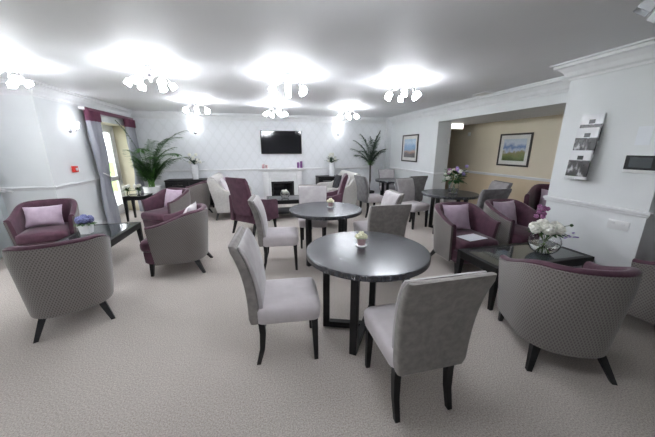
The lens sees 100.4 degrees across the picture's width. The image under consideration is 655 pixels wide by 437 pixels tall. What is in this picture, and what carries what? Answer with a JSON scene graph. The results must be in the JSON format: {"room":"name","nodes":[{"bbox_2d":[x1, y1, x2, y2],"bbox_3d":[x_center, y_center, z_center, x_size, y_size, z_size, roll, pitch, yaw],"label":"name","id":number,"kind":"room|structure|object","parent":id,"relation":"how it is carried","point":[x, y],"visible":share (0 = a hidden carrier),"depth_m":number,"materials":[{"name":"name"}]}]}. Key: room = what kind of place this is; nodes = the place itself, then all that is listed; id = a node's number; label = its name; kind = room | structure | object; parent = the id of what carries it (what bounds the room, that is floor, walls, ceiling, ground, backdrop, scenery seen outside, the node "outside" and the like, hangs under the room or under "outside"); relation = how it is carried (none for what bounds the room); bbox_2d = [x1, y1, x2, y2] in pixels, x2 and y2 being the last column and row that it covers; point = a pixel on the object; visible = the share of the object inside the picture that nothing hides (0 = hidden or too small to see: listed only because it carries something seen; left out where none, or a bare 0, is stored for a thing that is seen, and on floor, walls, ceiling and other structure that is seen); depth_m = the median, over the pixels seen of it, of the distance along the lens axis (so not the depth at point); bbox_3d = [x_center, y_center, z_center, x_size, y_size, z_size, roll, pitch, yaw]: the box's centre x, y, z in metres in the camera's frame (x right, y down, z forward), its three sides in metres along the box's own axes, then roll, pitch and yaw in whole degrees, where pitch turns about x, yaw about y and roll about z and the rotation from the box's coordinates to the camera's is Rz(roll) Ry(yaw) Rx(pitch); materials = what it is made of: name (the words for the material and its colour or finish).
{"room":"care facility","nodes":[
{"label":"care facility","id":0,"kind":"room"},
{"bbox_2d":[0,113,24,214],"bbox_3d":[-4.775,-0.717,4.104,0.300,2.450,0.200,-3,15,-13],"label":"wall","id":1,"kind":"structure","parent":0,"point":[8,173],"depth_m":4.03,"materials":[{"name":"paint"}]},
{"bbox_2d":[0,189,13,259],"bbox_3d":[-4.653,-0.478,3.594,0.174,2.200,1.106,-4,15,-15],"label":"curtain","id":2,"kind":"object","parent":1,"relation":"hanging from","point":[5,240],"visible":0.68,"depth_m":3.96,"materials":[{"name":"fabric"}]},
{"bbox_2d":[0,79,33,95],"bbox_3d":[-4.456,-1.793,3.723,0.870,0.175,0.150,-3,15,-13],"label":"trim","id":3,"kind":"structure","parent":1,"relation":"attached to","point":[21,89],"depth_m":3.79,"materials":[{"name":"white paint"}]},
{"bbox_2d":[0,186,55,190],"bbox_3d":[-4.529,-0.449,4.113,0.750,0.057,0.030,-3,15,-13],"label":"trim","id":4,"kind":"structure","parent":1,"relation":"attached to","point":[34,187],"depth_m":4.11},
{"bbox_2d":[0,95,123,223],"bbox_3d":[-4.773,-1.092,5.566,0.420,2.450,3.130,-3,15,-13],"label":"wall","id":5,"kind":"structure","parent":0,"point":[44,152],"depth_m":4.21,"materials":[{"name":"paint"}]},
{"bbox_2d":[56,178,99,189],"bbox_3d":[-4.336,-0.630,4.817,0.030,0.057,1.350,-3,15,-13],"label":"trim","id":6,"kind":"structure","parent":5,"relation":"attached to","point":[95,179],"depth_m":4.67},
{"bbox_2d":[32,81,132,116],"bbox_3d":[-4.479,-2.192,5.278,0.150,0.175,3.280,-3,15,-13],"label":"trim","id":7,"kind":"structure","parent":5,"relation":"attached to","point":[41,90],"depth_m":4.63,"materials":[{"name":"white paint"}]},
{"bbox_2d":[78,106,132,119],"bbox_3d":[-4.625,-2.199,5.808,0.112,0.075,1.990,-3,15,-13],"label":"track","id":8,"kind":"object","parent":5,"relation":"attached to","point":[79,107],"visible":0.84,"depth_m":5.56,"materials":[{"name":"metal"}]},
{"bbox_2d":[83,110,120,223],"bbox_3d":[-4.373,-0.926,5.344,0.174,2.200,0.462,-5,15,-17],"label":"curtain","id":9,"kind":"object","parent":8,"relation":"hanging from","point":[93,120],"visible":1,"depth_m":5.27,"materials":[{"name":"grey fabric"}]},
{"bbox_2d":[123,119,144,210],"bbox_3d":[-4.744,-1.304,6.815,0.174,2.200,0.509,-5,15,-17],"label":"curtain","id":10,"kind":"object","parent":8,"relation":"hanging from","point":[129,125],"visible":0.56,"depth_m":6.64,"materials":[{"name":"grey fabric"}]},
{"bbox_2d":[101,125,124,213],"bbox_3d":[-4.986,-1.036,6.116,0.134,2.068,1.456,-3,15,-13],"label":"door","id":11,"kind":"structure","parent":5,"relation":"in","point":[105,128],"depth_m":6.63,"materials":[{"name":"white metal"}]},
{"bbox_2d":[101,122,139,209],"bbox_3d":[-4.905,-1.046,6.134,0.420,2.080,1.480,-3,15,-13],"label":"window","id":12,"kind":"structure","parent":5,"relation":"attached to","point":[127,172],"depth_m":6.77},
{"bbox_2d":[133,119,384,197],"bbox_3d":[-1.041,-1.744,8.111,9.080,2.450,0.200,-3,15,-13],"label":"wall","id":13,"kind":"structure","parent":0,"point":[217,144],"depth_m":7.68,"materials":[{"name":"paint"}]},
{"bbox_2d":[130,111,386,123],"bbox_3d":[-1.485,-2.774,7.549,7.080,0.175,0.150,-3,15,-13],"label":"trim","id":14,"kind":"structure","parent":13,"relation":"attached to","point":[135,114],"depth_m":7.40,"materials":[{"name":"white paint"}]},
{"bbox_2d":[161,167,382,171],"bbox_3d":[-1.500,-1.434,7.953,7.080,0.057,0.030,-3,15,-13],"label":"trim","id":15,"kind":"structure","parent":13,"relation":"attached to","point":[200,170],"depth_m":7.74,"materials":[{"name":"wood"}]},
{"bbox_2d":[260,130,301,153],"bbox_3d":[-1.315,-2.170,7.789,1.150,0.635,0.067,-3,15,-13],"label":"television","id":16,"kind":"object","parent":13,"relation":"attached to","point":[272,142],"visible":1,"depth_m":7.76,"materials":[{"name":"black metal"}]},
{"bbox_2d":[0,200,654,436],"bbox_3d":[-0.131,0.791,3.358,9.800,0.100,10.800,-3,15,-13],"label":"floor","id":17,"kind":"structure","parent":0,"point":[178,357],"depth_m":1.92,"materials":[{"name":"carpet"}]},
{"bbox_2d":[3,198,79,245],"bbox_3d":[-3.977,0.174,3.918,0.694,0.816,0.752,-9,17,-30],"label":"tub chair","id":18,"kind":"object","parent":17,"relation":"on","point":[14,224],"visible":0.65,"depth_m":3.74,"materials":[{"name":"fabric"}]},
{"bbox_2d":[15,222,70,245],"bbox_3d":[-3.953,0.194,3.882,0.512,0.145,0.659,-9,17,-30],"label":"seat cushion","id":19,"kind":"object","parent":18,"relation":"on","point":[24,236],"depth_m":3.66,"materials":[{"name":"fabric"}]},
{"bbox_2d":[22,204,64,227],"bbox_3d":[-4.051,-0.035,3.903,0.421,0.285,0.163,-8,17,-30],"label":"cushion","id":20,"kind":"object","parent":18,"relation":"on","point":[46,215],"visible":1,"depth_m":3.86,"materials":[{"name":"fabric"}]},
{"bbox_2d":[2,233,115,343],"bbox_3d":[-2.422,0.523,2.559,0.694,0.816,0.752,-11,18,-38],"label":"tub chair","id":21,"kind":"object","parent":17,"relation":"on","point":[55,279],"visible":1,"depth_m":2.28,"materials":[{"name":"fabric"}]},
{"bbox_2d":[56,222,143,246],"bbox_3d":[-3.063,0.426,3.671,0.630,0.450,1.160,-3,15,-13],"label":"coffee table","id":22,"kind":"object","parent":17,"relation":"on","point":[117,232],"visible":0.4,"depth_m":3.83,"materials":[{"name":"black wood"}]},
{"bbox_2d":[74,214,96,233],"bbox_3d":[-3.225,0.069,3.636,0.249,0.262,0.246,-3,15,-13],"label":"potted flowers","id":23,"kind":"object","parent":22,"relation":"on","point":[84,223],"visible":1,"depth_m":3.59,"materials":[{"name":"white ceramic"}]},
{"bbox_2d":[122,193,152,221],"bbox_3d":[-4.208,-0.256,6.130,0.440,0.550,0.420,-3,15,-13],"label":"side table","id":24,"kind":"object","parent":17,"relation":"on","point":[132,197],"visible":0.73,"depth_m":5.92,"materials":[{"name":"black wood"}]},
{"bbox_2d":[115,120,189,194],"bbox_3d":[-3.930,-1.149,6.371,1.542,2.161,1.518,8,16,29],"label":"potted palm","id":25,"kind":"object","parent":17,"relation":"on","point":[147,172],"visible":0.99,"depth_m":6.44,"materials":[{"name":"green plant"}]},
{"bbox_2d":[142,185,160,194],"bbox_3d":[-4.285,-0.470,6.747,0.400,0.660,0.400,-3,15,-13],"label":"pot","id":26,"kind":"object","parent":25,"relation":"attached to","point":[153,189],"depth_m":6.55,"materials":[{"name":"white ceramic"}]},
{"bbox_2d":[141,188,190,226],"bbox_3d":[-2.931,-0.115,5.048,0.694,0.816,0.752,5,15,19],"label":"tub chair","id":27,"kind":"object","parent":17,"relation":"on","point":[154,209],"visible":0.72,"depth_m":4.90,"materials":[{"name":"fabric"}]},
{"bbox_2d":[141,207,167,221],"bbox_3d":[-2.946,-0.094,5.008,0.512,0.145,0.659,5,15,19],"label":"seat cushion","id":28,"kind":"object","parent":27,"relation":"on","point":[153,214],"depth_m":4.76,"materials":[{"name":"fabric"}]},
{"bbox_2d":[164,189,181,206],"bbox_3d":[-2.888,-0.373,5.105,0.402,0.342,0.174,5,15,20],"label":"cushion","id":29,"kind":"object","parent":27,"relation":"on","point":[170,195],"visible":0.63,"depth_m":5.05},
{"bbox_2d":[140,203,212,276],"bbox_3d":[-1.961,0.256,3.599,0.752,0.816,0.694,-3,15,-12],"label":"tub chair","id":30,"kind":"object","parent":17,"relation":"on","point":[182,237],"visible":0.95,"depth_m":3.33,"materials":[{"name":"fabric"}]},
{"bbox_2d":[140,238,150,251],"bbox_3d":[-2.007,0.269,3.592,0.659,0.145,0.512,-3,15,-12],"label":"seat cushion","id":31,"kind":"object","parent":30,"relation":"on","point":[144,246],"depth_m":3.30,"materials":[{"name":"fabric"}]},
{"bbox_2d":[164,178,214,207],"bbox_3d":[-3.634,-0.673,7.335,1.160,0.760,0.464,-3,15,-13],"label":"sideboard","id":32,"kind":"object","parent":17,"relation":"on","point":[169,183],"visible":0.23,"depth_m":7.05,"materials":[{"name":"black wood"}]},
{"bbox_2d":[187,153,201,178],"bbox_3d":[-3.481,-1.370,7.163,0.416,0.676,0.418,9,17,31],"label":"vase","id":33,"kind":"object","parent":32,"relation":"on","point":[194,166],"visible":0.98,"depth_m":7.12,"materials":[{"name":"white ceramic"}]},
{"bbox_2d":[185,180,212,212],"bbox_3d":[-3.143,-0.463,6.402,0.752,0.816,0.694,-2,15,-8],"label":"tub chair","id":34,"kind":"object","parent":17,"relation":"on","point":[199,192],"visible":0.48,"depth_m":6.15,"materials":[{"name":"fabric"}]},
{"bbox_2d":[207,172,251,219],"bbox_3d":[-2.308,-0.595,6.629,0.880,0.960,1.350,-3,15,-13],"label":"armchair","id":35,"kind":"object","parent":17,"relation":"on","point":[220,196],"visible":0.53,"depth_m":5.96,"materials":[{"name":"white fabric"}]},
{"bbox_2d":[225,177,277,236],"bbox_3d":[-1.421,-0.265,5.141,0.660,1.060,0.756,8,17,29],"label":"armchair","id":36,"kind":"object","parent":17,"relation":"on","point":[240,210],"visible":0.73,"depth_m":4.92,"materials":[{"name":"fabric"}]},
{"bbox_2d":[247,194,298,269],"bbox_3d":[-0.691,0.179,3.629,0.596,0.950,0.489,-2,15,-8],"label":"dining chair","id":37,"kind":"object","parent":17,"relation":"on","point":[271,236],"visible":1,"depth_m":3.45,"materials":[{"name":"grey fabric"}]},
{"bbox_2d":[228,226,320,364],"bbox_3d":[-0.373,0.569,2.108,0.596,0.950,0.489,-2,15,-9],"label":"dining chair","id":38,"kind":"object","parent":17,"relation":"on","point":[275,301],"visible":1,"depth_m":1.94,"materials":[{"name":"grey fabric"}]},
{"bbox_2d":[259,168,304,198],"bbox_3d":[-1.288,-0.948,7.923,1.300,1.000,0.418,-3,15,-13],"label":"fireplace","id":39,"kind":"object","parent":17,"relation":"on","point":[275,180],"visible":0.59,"depth_m":7.94,"materials":[{"name":"white stone"}]},
{"bbox_2d":[259,168,304,170],"bbox_3d":[-1.309,-1.417,7.892,1.300,0.075,0.238,-3,15,-13],"label":"mantel shelf","id":40,"kind":"object","parent":39,"relation":"attached to","point":[261,169],"depth_m":7.79,"materials":[{"name":"wood"}]},
{"bbox_2d":[267,195,298,220],"bbox_3d":[-0.982,-0.261,6.354,0.810,0.450,0.650,-3,15,-13],"label":"coffee table","id":41,"kind":"object","parent":17,"relation":"on","point":[292,199],"visible":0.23,"depth_m":6.20,"materials":[{"name":"black wood"}]},
{"bbox_2d":[278,207,290,213],"bbox_3d":[-0.982,-0.191,6.372,0.750,0.025,0.590,-3,15,-13],"label":"shelf","id":42,"kind":"object","parent":41,"relation":"attached to","point":[281,210],"depth_m":6.30,"materials":[{"name":"black wood"}]},
{"bbox_2d":[298,184,327,248],"bbox_3d":[-0.242,-0.050,4.523,0.489,0.950,0.596,-1,14,-3],"label":"dining chair","id":43,"kind":"object","parent":17,"relation":"on","point":[307,193],"visible":0.52,"depth_m":4.59,"materials":[{"name":"grey fabric"}]},
{"bbox_2d":[289,202,361,266],"bbox_3d":[-0.026,0.219,3.876,1.000,0.750,1.000,-3,15,-13],"label":"round table","id":44,"kind":"object","parent":17,"relation":"on","point":[309,211],"visible":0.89,"depth_m":3.60,"materials":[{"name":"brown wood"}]},
{"bbox_2d":[315,175,335,184],"bbox_3d":[0.164,-0.904,8.236,0.980,0.760,0.464,-3,15,-13],"label":"sideboard","id":45,"kind":"object","parent":17,"relation":"on","point":[319,178],"visible":0.1,"depth_m":7.94,"materials":[{"name":"black wood"}]},
{"bbox_2d":[326,153,338,175],"bbox_3d":[0.161,-1.593,8.030,0.498,0.677,0.434,7,16,25],"label":"vase","id":46,"kind":"object","parent":45,"relation":"on","point":[331,155],"visible":1,"depth_m":7.97,"materials":[{"name":"white ceramic"}]},
{"bbox_2d":[326,173,347,201],"bbox_3d":[0.021,-0.365,5.529,0.756,1.060,0.660,0,14,1],"label":"armchair","id":47,"kind":"object","parent":17,"relation":"on","point":[337,195],"visible":0.33,"depth_m":5.23,"materials":[{"name":"fabric"}]},
{"bbox_2d":[317,170,360,204],"bbox_3d":[0.256,-0.751,7.237,0.880,0.960,1.350,-3,15,-13],"label":"armchair","id":48,"kind":"object","parent":17,"relation":"on","point":[350,192],"visible":0.23,"depth_m":6.66,"materials":[{"name":"white fabric"}]},
{"bbox_2d":[332,174,341,187],"bbox_3d":[0.261,-1.014,7.487,0.189,0.376,0.404,-5,15,-17],"label":"cushion","id":49,"kind":"object","parent":48,"relation":"on","point":[337,179],"visible":0.95,"depth_m":7.37,"materials":[{"name":"black fabric"}]},
{"bbox_2d":[306,231,430,355],"bbox_3d":[0.324,0.611,2.348,1.000,0.750,1.000,-3,15,-13],"label":"round table","id":50,"kind":"object","parent":17,"relation":"on","point":[386,257],"visible":0.97,"depth_m":2.11,"materials":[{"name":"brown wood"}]},
{"bbox_2d":[355,231,367,246],"bbox_3d":[0.286,0.168,2.305,0.106,0.130,0.100,-3,15,-13],"label":"flower pot","id":51,"kind":"object","parent":50,"relation":"on","point":[361,237],"visible":1,"depth_m":2.28,"materials":[{"name":"white ceramic"}]},
{"bbox_2d":[354,175,382,217],"bbox_3d":[0.981,-0.538,6.427,0.596,0.950,0.489,-5,15,-20],"label":"dining chair","id":52,"kind":"object","parent":17,"relation":"on","point":[363,195],"visible":0.95,"depth_m":6.26,"materials":[{"name":"grey fabric"}]},
{"bbox_2d":[350,132,387,193],"bbox_3d":[1.247,-1.522,8.047,0.993,2.051,0.810,-7,16,-25],"label":"palm","id":53,"kind":"object","parent":17,"relation":"on","point":[370,158],"visible":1,"depth_m":7.95,"materials":[{"name":"green plant"}]},
{"bbox_2d":[353,189,404,230],"bbox_3d":[0.719,0.083,4.005,0.596,0.950,0.489,-3,15,-11],"label":"dining chair","id":54,"kind":"object","parent":17,"relation":"on","point":[391,197],"visible":0.34,"depth_m":3.92,"materials":[{"name":"grey fabric"}]},
{"bbox_2d":[375,178,395,195],"bbox_3d":[1.777,-0.673,7.355,1.000,0.750,1.000,-3,15,-13],"label":"round table","id":55,"kind":"object","parent":17,"relation":"on","point":[387,181],"visible":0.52,"depth_m":7.14,"materials":[{"name":"black wood"}]},
{"bbox_2d":[378,169,395,194],"bbox_3d":[1.792,-0.949,8.027,0.489,0.950,0.596,-2,15,-8],"label":"dining chair","id":56,"kind":"object","parent":17,"relation":"on","point":[383,173],"visible":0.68,"depth_m":8.10,"materials":[{"name":"grey fabric"}]},
{"bbox_2d":[367,204,411,236],"bbox_3d":[0.644,0.244,3.376,0.489,0.950,0.596,-3,15,-12],"label":"dining chair","id":57,"kind":"object","parent":17,"relation":"on","point":[390,219],"visible":0.51,"depth_m":3.06,"materials":[{"name":"grey fabric"}]},
{"bbox_2d":[394,177,429,229],"bbox_3d":[1.716,-0.325,5.594,0.489,0.950,0.596,-8,16,-29],"label":"dining chair","id":58,"kind":"object","parent":17,"relation":"on","point":[403,185],"visible":0.73,"depth_m":5.58,"materials":[{"name":"grey fabric"}]},
{"bbox_2d":[409,176,427,214],"bbox_3d":[1.969,-0.563,6.523,0.489,0.950,0.596,-6,15,-22],"label":"dining chair","id":59,"kind":"object","parent":17,"relation":"on","point":[419,181],"visible":0.4,"depth_m":6.28,"materials":[{"name":"grey fabric"}]},
{"bbox_2d":[364,270,496,422],"bbox_3d":[0.537,0.678,1.685,0.489,0.950,0.596,-3,15,-13],"label":"dining chair","id":60,"kind":"object","parent":17,"relation":"on","point":[429,326],"visible":1,"depth_m":1.44,"materials":[{"name":"grey fabric"}]},
{"bbox_2d":[421,189,478,233],"bbox_3d":[2.280,-0.120,5.201,1.000,0.750,1.000,-3,15,-13],"label":"round table","id":61,"kind":"object","parent":17,"relation":"on","point":[439,194],"visible":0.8,"depth_m":5.01,"materials":[{"name":"brown wood"}]},
{"bbox_2d":[441,165,468,192],"bbox_3d":[2.319,-0.725,4.993,0.443,0.524,0.433,8,16,27],"label":"vase","id":62,"kind":"object","parent":61,"relation":"on","point":[453,187],"visible":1,"depth_m":4.96,"materials":[{"name":"clear glass"}]},
{"bbox_2d":[430,202,500,273],"bbox_3d":[1.794,0.243,3.650,0.694,0.816,0.752,-3,15,-11],"label":"tub chair","id":63,"kind":"object","parent":17,"relation":"on","point":[446,243],"visible":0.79,"depth_m":3.53,"materials":[{"name":"fabric"}]},
{"bbox_2d":[442,203,470,228],"bbox_3d":[1.766,-0.021,3.731,0.402,0.342,0.174,-2,15,-9],"label":"cushion","id":64,"kind":"object","parent":63,"relation":"on","point":[458,215],"visible":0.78,"depth_m":3.68,"materials":[{"name":"fabric"}]},
{"bbox_2d":[456,233,486,240],"bbox_3d":[1.808,0.235,3.419,0.300,0.004,0.210,-6,15,-22],"label":"leaflet","id":65,"kind":"object","parent":63,"relation":"on","point":[470,237],"visible":1,"depth_m":3.40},
{"bbox_2d":[455,229,498,250],"bbox_3d":[1.802,0.265,3.608,0.512,0.145,0.659,-3,15,-11],"label":"seat cushion","id":66,"kind":"object","parent":63,"relation":"on","point":[460,243],"depth_m":3.35,"materials":[{"name":"fabric"}]},
{"bbox_2d":[476,189,511,209],"bbox_3d":[2.550,-0.056,4.546,0.489,0.950,0.596,-3,15,-11],"label":"dining chair","id":67,"kind":"object","parent":17,"relation":"on","point":[486,194],"visible":0.34,"depth_m":4.19,"materials":[{"name":"grey fabric"}]},
{"bbox_2d":[475,180,512,204],"bbox_3d":[3.008,-0.226,5.209,0.596,0.950,0.489,-1,14,-3],"label":"dining chair","id":68,"kind":"object","parent":17,"relation":"on","point":[495,184],"visible":0.16,"depth_m":5.09,"materials":[{"name":"grey fabric"}]},
{"bbox_2d":[483,199,540,244],"bbox_3d":[2.622,0.182,3.886,0.694,0.816,0.752,-4,15,-16],"label":"tub chair","id":69,"kind":"object","parent":17,"relation":"on","point":[509,232],"visible":0.46,"depth_m":3.76,"materials":[{"name":"fabric"}]},
{"bbox_2d":[493,200,516,223],"bbox_3d":[2.580,-0.080,3.964,0.402,0.342,0.174,-4,15,-15],"label":"cushion","id":70,"kind":"object","parent":69,"relation":"on","point":[508,209],"visible":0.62,"depth_m":3.91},
{"bbox_2d":[512,224,531,243],"bbox_3d":[2.636,0.204,3.846,0.512,0.145,0.659,-4,15,-16],"label":"seat cushion","id":71,"kind":"object","parent":69,"relation":"on","point":[520,234],"depth_m":3.59,"materials":[{"name":"fabric"}]},
{"bbox_2d":[455,242,594,310],"bbox_3d":[2.138,0.591,3.030,1.240,0.450,0.540,-3,15,-13],"label":"coffee table","id":72,"kind":"object","parent":17,"relation":"on","point":[486,258],"visible":0.59,"depth_m":2.90,"materials":[{"name":"black wood"}]},
{"bbox_2d":[527,204,578,254],"bbox_3d":[2.377,0.133,2.868,0.476,0.519,0.388,10,17,33],"label":"vase","id":73,"kind":"object","parent":72,"relation":"on","point":[545,237],"visible":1,"depth_m":2.84,"materials":[{"name":"clear glass"}]},
{"bbox_2d":[527,231,561,254],"bbox_3d":[2.335,0.253,2.940,0.294,0.251,0.294,-3,15,-13],"label":"bowl","id":74,"kind":"object","parent":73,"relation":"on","point":[545,243],"depth_m":2.83,"materials":[{"name":"clear glass"}]},
{"bbox_2d":[524,184,549,213],"bbox_3d":[3.815,-0.088,4.698,0.752,0.936,0.700,-14,20,-42],"label":"tub chair","id":75,"kind":"object","parent":17,"relation":"on","point":[532,198],"visible":0.16,"depth_m":4.88,"materials":[{"name":"fabric"}]},
{"bbox_2d":[536,189,548,210],"bbox_3d":[3.925,-0.302,4.753,0.182,0.380,0.404,-13,19,-41],"label":"cushion","id":76,"kind":"object","parent":75,"relation":"on","point":[543,191],"visible":0.16,"depth_m":4.82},
{"bbox_2d":[498,255,641,385],"bbox_3d":[1.773,0.635,2.123,0.694,0.816,0.752,3,15,13],"label":"tub chair","id":77,"kind":"object","parent":17,"relation":"on","point":[553,307],"visible":1,"depth_m":1.83,"materials":[{"name":"fabric"}]},
{"bbox_2d":[627,258,654,324],"bbox_3d":[2.943,0.607,2.229,0.694,0.816,0.752,-5,15,-20],"label":"tub chair","id":78,"kind":"object","parent":17,"relation":"on","point":[642,307],"visible":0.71,"depth_m":2.23,"materials":[{"name":"fabric"}]},
{"bbox_2d":[0,0,654,117],"bbox_3d":[-0.131,-1.704,2.719,9.800,0.150,10.800,-3,15,-13],"label":"ceiling","id":79,"kind":"structure","parent":0,"point":[226,56],"depth_m":2.49,"materials":[{"name":"paint"}]},
{"bbox_2d":[0,61,33,87],"bbox_3d":[-3.523,-1.555,2.909,0.521,0.232,0.519,-11,18,-37],"label":"ceiling light","id":80,"kind":"object","parent":79,"relation":"hanging from","point":[15,80],"visible":1,"depth_m":3.02,"materials":[{"name":"glass"}]},
{"bbox_2d":[124,65,176,91],"bbox_3d":[-2.021,-1.608,3.116,0.521,0.232,0.519,-3,15,-13],"label":"ceiling light","id":81,"kind":"object","parent":79,"relation":"hanging from","point":[138,80],"visible":1,"depth_m":3.06,"materials":[{"name":"glass"}]},
{"bbox_2d":[183,100,209,113],"bbox_3d":[-2.538,-2.165,5.287,0.521,0.232,0.519,-11,18,-37],"label":"ceiling light","id":82,"kind":"object","parent":79,"relation":"hanging from","point":[207,111],"visible":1,"depth_m":5.24,"materials":[{"name":"glass"}]},
{"bbox_2d":[263,104,287,116],"bbox_3d":[-1.110,-2.303,5.825,0.519,0.232,0.521,13,20,42],"label":"ceiling light","id":83,"kind":"object","parent":79,"relation":"hanging from","point":[275,109],"visible":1,"depth_m":5.81,"materials":[{"name":"glass"}]},
{"bbox_2d":[269,73,306,96],"bbox_3d":[-0.501,-1.696,3.456,0.521,0.232,0.519,-6,16,-22],"label":"ceiling light","id":84,"kind":"object","parent":79,"relation":"hanging from","point":[272,88],"visible":1,"depth_m":3.38,"materials":[{"name":"glass"}]},
{"bbox_2d":[337,107,358,118],"bbox_3d":[0.481,-2.413,6.252,0.519,0.232,0.521,7,16,25],"label":"ceiling light","id":85,"kind":"object","parent":79,"relation":"hanging from","point":[340,116],"visible":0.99,"depth_m":6.18,"materials":[{"name":"glass"}]},
{"bbox_2d":[385,80,421,101],"bbox_3d":[1.048,-1.785,3.804,0.519,0.232,0.521,6,16,22],"label":"ceiling light","id":86,"kind":"object","parent":79,"relation":"hanging from","point":[417,94],"visible":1,"depth_m":3.74,"materials":[{"name":"glass"}]},
{"bbox_2d":[439,92,567,124],"bbox_3d":[3.236,-2.295,5.953,1.300,0.310,5.630,-3,15,-13],"label":"ceiling beam","id":87,"kind":"structure","parent":79,"relation":"attached to","point":[554,104],"depth_m":4.75,"materials":[{"name":"paint"}]},
{"bbox_2d":[633,0,654,22],"bbox_3d":[1.831,-1.137,1.277,0.521,0.232,0.519,-3,15,-13],"label":"ceiling light","id":88,"kind":"object","parent":79,"relation":"hanging from","point":[645,7],"visible":1,"depth_m":1.40,"materials":[{"name":"silver metal"}]},
{"bbox_2d":[383,118,391,168],"bbox_3d":[1.874,-1.878,8.633,0.160,2.450,0.140,-3,15,-13],"label":"wall","id":89,"kind":"structure","parent":0,"point":[388,125],"depth_m":8.46,"materials":[{"name":"paint"}]},
{"bbox_2d":[390,115,451,207],"bbox_3d":[2.397,-1.615,7.605,0.350,2.450,2.450,-3,15,-13],"label":"wall","id":90,"kind":"structure","parent":0,"point":[433,148],"depth_m":6.71,"materials":[{"name":"paint"}]},
{"bbox_2d":[401,134,418,161],"bbox_3d":[2.229,-1.905,7.409,0.030,0.710,0.800,-3,15,-13],"label":"framed picture","id":91,"kind":"object","parent":90,"relation":"attached to","point":[410,143],"visible":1,"depth_m":7.38},
{"bbox_2d":[404,139,415,157],"bbox_3d":[2.228,-1.905,7.408,0.002,0.480,0.570,-3,15,-13],"label":"print","id":92,"kind":"object","parent":91,"relation":"attached to","point":[409,144],"depth_m":7.39},
{"bbox_2d":[389,167,432,174],"bbox_3d":[2.216,-1.346,7.612,0.030,0.057,2.480,-3,15,-13],"label":"trim","id":93,"kind":"structure","parent":90,"relation":"attached to","point":[402,169],"depth_m":7.31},
{"bbox_2d":[389,76,570,123],"bbox_3d":[2.532,-2.318,5.769,0.150,0.175,5.630,-3,15,-13],"label":"trim","id":94,"kind":"structure","parent":90,"relation":"attached to","point":[561,84],"depth_m":4.57,"materials":[{"name":"white paint"}]},
{"bbox_2d":[445,114,563,203],"bbox_3d":[4.062,-1.204,6.005,0.200,2.450,6.450,-3,15,-13],"label":"wall","id":95,"kind":"structure","parent":0,"point":[479,151],"depth_m":6.18,"materials":[{"name":"beige paint"}]},
{"bbox_2d":[447,168,550,181],"bbox_3d":[3.853,-1.043,6.430,0.030,0.057,5.630,-3,15,-13],"label":"trim","id":96,"kind":"structure","parent":95,"relation":"attached to","point":[474,172],"depth_m":5.91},
{"bbox_2d":[496,132,533,166],"bbox_3d":[3.971,-1.462,5.821,0.030,0.680,0.770,-3,15,-13],"label":"framed picture","id":97,"kind":"object","parent":95,"relation":"attached to","point":[514,149],"visible":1,"depth_m":5.78},
{"bbox_2d":[502,139,526,160],"bbox_3d":[3.970,-1.462,5.821,0.002,0.450,0.540,-3,15,-13],"label":"print","id":98,"kind":"object","parent":97,"relation":"attached to","point":[512,149],"depth_m":5.80},
{"bbox_2d":[545,63,654,267],"bbox_3d":[3.723,-0.451,3.068,1.900,2.450,0.920,-3,15,-13],"label":"wall pillar","id":99,"kind":"structure","parent":0,"point":[627,96],"depth_m":2.73,"materials":[{"name":"paint"}]},
{"bbox_2d":[543,195,649,218],"bbox_3d":[2.786,-0.141,2.911,0.030,0.057,0.980,-3,15,-13],"label":"trim","id":100,"kind":"structure","parent":99,"relation":"attached to","point":[637,213],"depth_m":2.81,"materials":[{"name":"wood"}]},
{"bbox_2d":[549,37,654,80],"bbox_3d":[2.728,-1.492,2.549,0.150,0.175,1.220,-3,15,-13],"label":"trim","id":101,"kind":"structure","parent":99,"relation":"attached to","point":[639,53],"depth_m":2.61,"materials":[{"name":"white paint"}]},
{"bbox_2d":[606,219,629,231],"bbox_3d":[2.859,0.064,2.689,0.013,0.090,0.170,-3,15,-13],"label":"wall socket","id":102,"kind":"object","parent":99,"relation":"attached to","point":[615,224],"visible":1,"depth_m":2.68,"materials":[{"name":"white plastic"}]},
{"bbox_2d":[622,155,654,173],"bbox_3d":[2.863,-0.497,2.493,0.029,0.165,0.240,-3,15,-13],"label":"control panel","id":103,"kind":"object","parent":99,"relation":"attached to","point":[645,164],"visible":1,"depth_m":2.49,"materials":[{"name":"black plastic"}]},
{"bbox_2d":[634,126,654,144],"bbox_3d":[2.867,-0.750,2.472,0.002,0.165,0.104,-3,15,-13],"label":"notice sheet","id":104,"kind":"object","parent":99,"relation":"attached to","point":[644,134],"visible":1,"depth_m":2.47,"materials":[{"name":"white paper"}]},
{"bbox_3d":[2.715,-0.711,2.895,0.104,0.620,0.230,-3,15,-13],"label":"magazine rack","id":105,"kind":"object","parent":99,"relation":"attached to","visible":0},
{"bbox_2d":[564,150,593,179],"bbox_3d":[2.688,-0.574,2.924,0.032,0.300,0.204,-3,15,-13],"label":"magazine","id":106,"kind":"object","parent":105,"relation":"in","point":[579,162],"visible":1,"depth_m":2.91,"materials":[{"name":"paper"}]},
{"bbox_2d":[573,127,600,157],"bbox_3d":[2.714,-0.798,2.873,0.032,0.300,0.204,-3,15,-13],"label":"magazine","id":107,"kind":"object","parent":105,"relation":"in","point":[586,138],"visible":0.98,"depth_m":2.85,"materials":[{"name":"paper"}]},
{"bbox_2d":[580,113,606,143],"bbox_3d":[2.740,-0.931,2.845,0.032,0.300,0.204,-3,15,-13],"label":"magazine","id":108,"kind":"object","parent":105,"relation":"in","point":[590,120],"visible":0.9,"depth_m":2.80,"materials":[{"name":"paper"}]},
{"label":"outside","id":109,"kind":"structure","parent":0,"visible":0},
{"bbox_2d":[109,162,118,191],"bbox_3d":[-24.487,-0.027,7.090,35.700,0.130,55.000,-3,15,-13],"label":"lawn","id":110,"kind":"structure","parent":109,"point":[114,183],"depth_m":17.43,"materials":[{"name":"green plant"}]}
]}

